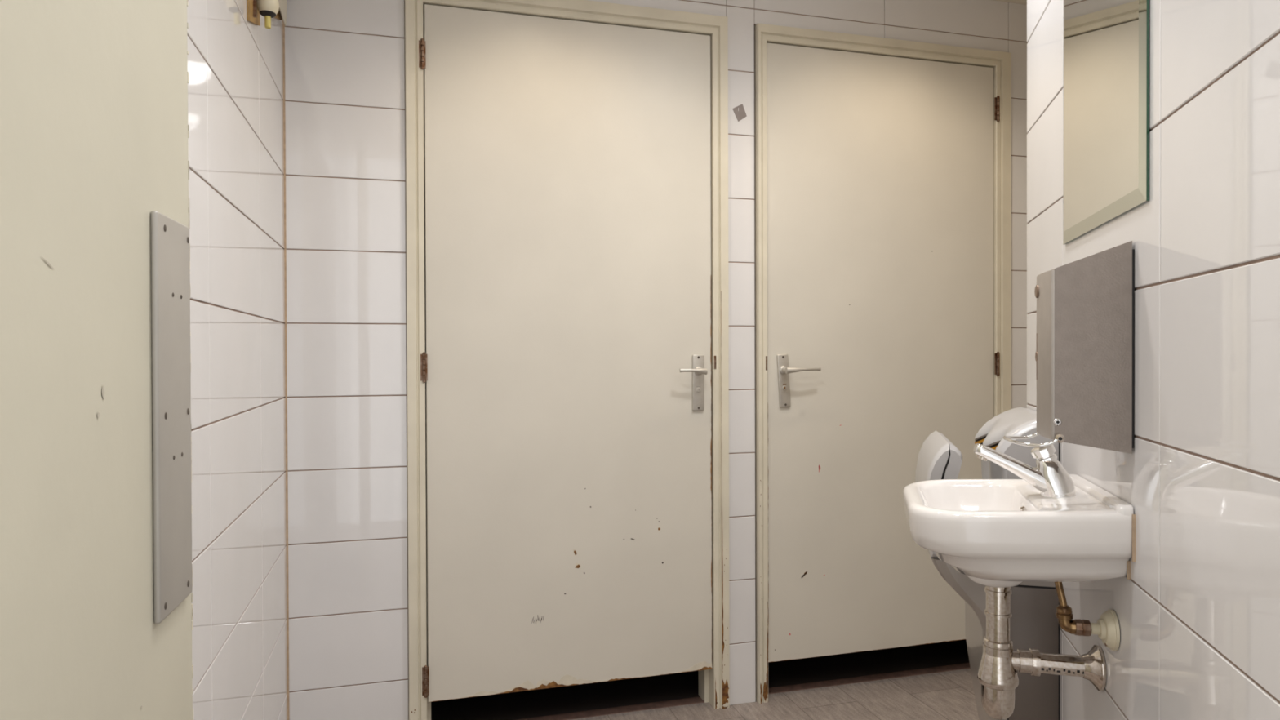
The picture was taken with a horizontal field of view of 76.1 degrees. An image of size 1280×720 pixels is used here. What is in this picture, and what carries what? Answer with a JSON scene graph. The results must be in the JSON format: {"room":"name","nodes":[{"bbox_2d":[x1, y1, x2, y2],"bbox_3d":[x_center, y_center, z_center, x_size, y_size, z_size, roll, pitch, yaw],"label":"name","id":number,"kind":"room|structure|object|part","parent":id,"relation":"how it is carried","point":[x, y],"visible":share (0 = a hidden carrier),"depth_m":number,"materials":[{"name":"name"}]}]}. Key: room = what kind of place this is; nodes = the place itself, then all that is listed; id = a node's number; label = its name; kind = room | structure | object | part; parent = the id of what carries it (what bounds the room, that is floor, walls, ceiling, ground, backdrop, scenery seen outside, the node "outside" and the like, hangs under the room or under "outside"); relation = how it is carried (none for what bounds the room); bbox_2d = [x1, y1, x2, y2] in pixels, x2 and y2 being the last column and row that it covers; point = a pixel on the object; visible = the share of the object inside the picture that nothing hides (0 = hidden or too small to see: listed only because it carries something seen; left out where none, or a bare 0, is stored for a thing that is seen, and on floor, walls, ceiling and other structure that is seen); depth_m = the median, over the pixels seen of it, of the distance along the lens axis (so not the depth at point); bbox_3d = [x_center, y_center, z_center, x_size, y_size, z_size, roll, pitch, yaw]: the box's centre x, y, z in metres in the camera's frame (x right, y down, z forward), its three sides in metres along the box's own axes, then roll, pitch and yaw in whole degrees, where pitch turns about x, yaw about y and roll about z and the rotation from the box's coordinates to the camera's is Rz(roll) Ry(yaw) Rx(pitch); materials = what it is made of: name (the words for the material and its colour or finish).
{"room":"public restroom","nodes":[
{"label":"public restroom","id":0,"kind":"room"},
{"bbox_2d":[186,0,287,719],"bbox_3d":[-0.658,-0.060,0.975,0.100,2.322,2.736,0,0,-16],"label":"wall","id":1,"kind":"structure","parent":0,"point":[235,64],"depth_m":1.58,"materials":[{"name":"white tile"}]},
{"bbox_2d":[0,0,193,719],"bbox_3d":[-0.288,0.049,0.251,0.046,2.088,0.900,0,0,-14],"label":"door","id":2,"kind":"structure","parent":1,"relation":"in","point":[96,569],"depth_m":0.49,"materials":[{"name":"beige paint"}]},
{"bbox_3d":[-0.364,0.042,0.636,0.005,0.302,0.082,0,0,-14],"label":"push plate","id":3,"kind":"part","parent":2,"relation":"part of","materials":[{"name":"grey metal"}]},
{"bbox_2d":[247,0,287,28],"bbox_3d":[-0.833,-0.885,1.851,0.053,0.360,0.630,0,0,-16],"label":"wall fixture","id":4,"kind":"object","parent":1,"relation":"attached to","point":[268,9],"visible":1,"depth_m":1.76,"materials":[{"name":"beige paint"}]},
{"bbox_2d":[282,19,289,719],"bbox_3d":[-0.956,-0.069,2.206,0.004,2.322,0.004,0,0,-16],"label":"trim","id":5,"kind":"structure","parent":1,"relation":"attached to","point":[283,24],"depth_m":2.21,"materials":[{"name":"plastic"}]},
{"bbox_2d":[404,118,408,581],"bbox_3d":[0.144,-0.081,3.283,2.920,2.322,1.264,0,0,-16],"label":"wall","id":6,"kind":"structure","parent":0,"point":[405,118],"depth_m":3.51,"materials":[{"name":"tile"}]},
{"bbox_2d":[284,0,1027,719],"bbox_3d":[0.357,-0.076,2.635,2.765,2.322,0.100,0,0,-16],"label":"wall","id":7,"kind":"structure","parent":0,"point":[346,295],"depth_m":2.27,"materials":[{"name":"white tile"}]},
{"bbox_2d":[404,0,729,719],"bbox_3d":[-0.195,0.012,2.443,0.965,2.152,0.163,0,0,-16],"label":"door","id":8,"kind":"structure","parent":7,"relation":"in","point":[566,161],"depth_m":2.42,"materials":[{"name":"beige paint"}]},
{"bbox_3d":[0.159,0.034,2.488,0.088,0.027,0.053,0,0,-16],"label":"lever","id":9,"kind":"part","parent":8,"relation":"part of","materials":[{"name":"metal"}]},
{"bbox_3d":[0.180,0.070,2.526,0.038,0.172,0.008,0,0,-16],"label":"handle","id":10,"kind":"part","parent":8,"relation":"part of","materials":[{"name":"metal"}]},
{"bbox_3d":[0.233,0.007,2.535,0.007,0.041,0.002,0,0,-16],"label":"strike plate","id":11,"kind":"part","parent":8,"relation":"part of","materials":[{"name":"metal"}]},
{"bbox_2d":[732,103,746,121],"bbox_3d":[0.313,-0.776,2.565,0.048,0.056,0.002,0,0,-16],"label":"sticker","id":12,"kind":"object","parent":7,"relation":"attached to","point":[740,112],"visible":1,"depth_m":2.56,"materials":[{"name":"grey paper"}]},
{"bbox_2d":[516,662,970,719],"bbox_3d":[0.312,1.084,2.644,1.960,0.002,0.042,0,0,-16],"label":"trim","id":13,"kind":"structure","parent":7,"relation":"attached to","point":[602,712],"depth_m":2.68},
{"bbox_2d":[754,23,1011,703],"bbox_3d":[0.821,0.011,2.734,0.951,2.142,0.163,0,0,-16],"label":"door","id":14,"kind":"structure","parent":7,"relation":"in","point":[882,166],"depth_m":2.69,"materials":[{"name":"beige paint"}]},
{"bbox_3d":[0.400,0.010,2.583,0.005,0.045,0.002,0,0,-16],"label":"strike plate","id":15,"kind":"part","parent":14,"relation":"part of","materials":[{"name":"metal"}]},
{"bbox_3d":[0.458,0.066,2.606,0.046,0.170,0.008,0,0,-16],"label":"handle","id":16,"kind":"part","parent":14,"relation":"part of","materials":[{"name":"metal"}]},
{"bbox_3d":[0.509,0.032,2.587,0.121,0.027,0.053,0,0,-16],"label":"lever","id":17,"kind":"part","parent":14,"relation":"part of","materials":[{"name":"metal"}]},
{"bbox_2d":[408,639,979,719],"bbox_3d":[0.646,1.115,1.674,3.050,0.052,4.650,0,0,-16],"label":"floor","id":18,"kind":"structure","parent":0,"point":[637,691],"depth_m":2.63,"materials":[{"name":"grey"}]},
{"bbox_2d":[1026,0,1279,719],"bbox_3d":[0.635,-0.063,0.777,0.100,2.322,2.128,0,0,15],"label":"wall","id":19,"kind":"structure","parent":0,"point":[1197,613],"depth_m":0.92,"materials":[{"name":"white tile"}]},
{"bbox_2d":[915,407,1060,719],"bbox_3d":[0.705,0.453,1.697,0.238,0.696,0.303,0,0,15],"label":"urinal","id":20,"kind":"object","parent":19,"relation":"attached to","point":[1033,621],"visible":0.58,"depth_m":1.54,"materials":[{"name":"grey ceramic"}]},
{"bbox_3d":[0.739,0.611,1.536,0.085,0.366,0.007,0,0,15],"label":"panel","id":21,"kind":"part","parent":20,"relation":"part of","materials":[{"name":"grey"}]},
{"bbox_2d":[902,474,1135,587],"bbox_3d":[0.571,0.277,1.294,0.289,0.159,0.332,0,0,15],"label":"washbasin","id":22,"kind":"object","parent":19,"relation":"attached to","point":[996,533],"visible":0.91,"depth_m":1.15,"materials":[{"name":"white ceramic"}]},
{"bbox_2d":[967,575,1022,587],"bbox_3d":[0.565,0.336,1.302,0.092,0.040,0.092,0,0,15],"label":"outlet","id":23,"kind":"object","parent":22,"relation":"attached to","point":[996,584],"depth_m":1.27,"materials":[{"name":"white ceramic"}]},
{"bbox_2d":[973,443,1076,497],"bbox_3d":[0.603,0.171,1.285,0.147,0.082,0.049,0,0,15],"label":"tap","id":24,"kind":"object","parent":22,"relation":"on","point":[1049,476],"visible":0.99,"depth_m":1.26,"materials":[{"name":"silver metal"}]},
{"bbox_3d":[0.595,0.171,1.287,0.129,0.077,0.040,0,0,15],"label":"spout","id":25,"kind":"part","parent":24,"relation":"part of","materials":[{"name":"silver metal"}]},
{"bbox_3d":[0.631,0.147,1.277,0.037,0.034,0.034,0,0,15],"label":"push knob","id":26,"kind":"part","parent":24,"relation":"part of","materials":[{"name":"silver metal"}]},
{"bbox_2d":[977,586,1106,719],"bbox_3d":[0.628,0.461,1.291,0.177,0.222,0.068,0,0,15],"label":"trap","id":27,"kind":"object","parent":19,"relation":"attached to","point":[997,676],"visible":0.97,"depth_m":1.28,"materials":[{"name":"silver metal"}]},
{"bbox_2d":[977,651,1018,690],"bbox_3d":[0.572,0.492,1.306,0.061,0.052,0.061,0,0,15],"label":"pipe fitting","id":28,"kind":"object","parent":27,"relation":"on","point":[997,670],"depth_m":1.29,"materials":[{"name":"silver metal"}]},
{"bbox_2d":[981,684,1015,719],"bbox_3d":[0.572,0.544,1.307,0.050,0.056,0.050,0,0,15],"label":"cup","id":29,"kind":"object","parent":27,"relation":"on","point":[997,700],"depth_m":1.29,"materials":[{"name":"silver metal"}]},
{"bbox_2d":[1003,240,1134,453],"bbox_3d":[0.608,-0.017,1.175,0.157,0.289,0.117,0,0,15],"label":"paper towel dispenser","id":30,"kind":"object","parent":19,"relation":"attached to","point":[1085,353],"visible":1,"depth_m":1.12,"materials":[{"name":"metal"}]},
{"bbox_3d":[0.563,0.113,1.188,0.063,0.014,0.115,0,0,15],"label":"elbow lever","id":31,"kind":"part","parent":30,"relation":"part of","materials":[{"name":"silver metal"}]},
{"bbox_3d":[0.681,-0.016,1.156,0.004,0.270,0.090,0,0,15],"label":"plate","id":32,"kind":"part","parent":30,"relation":"part of","materials":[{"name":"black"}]},
{"bbox_2d":[1054,582,1119,650],"bbox_3d":[0.657,0.364,1.209,0.079,0.122,0.058,0,0,15],"label":"pipe","id":33,"kind":"object","parent":19,"relation":"attached to","point":[1107,627],"visible":0.87,"depth_m":1.20,"materials":[{"name":"gold metal"}]},
{"bbox_2d":[1062,0,1149,244],"bbox_3d":[0.708,-0.536,1.264,0.006,0.659,0.441,0,0,15],"label":"mirror","id":34,"kind":"object","parent":19,"relation":"attached to","point":[1106,42],"visible":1,"depth_m":1.22,"materials":[{"name":"green glass"}]}
]}

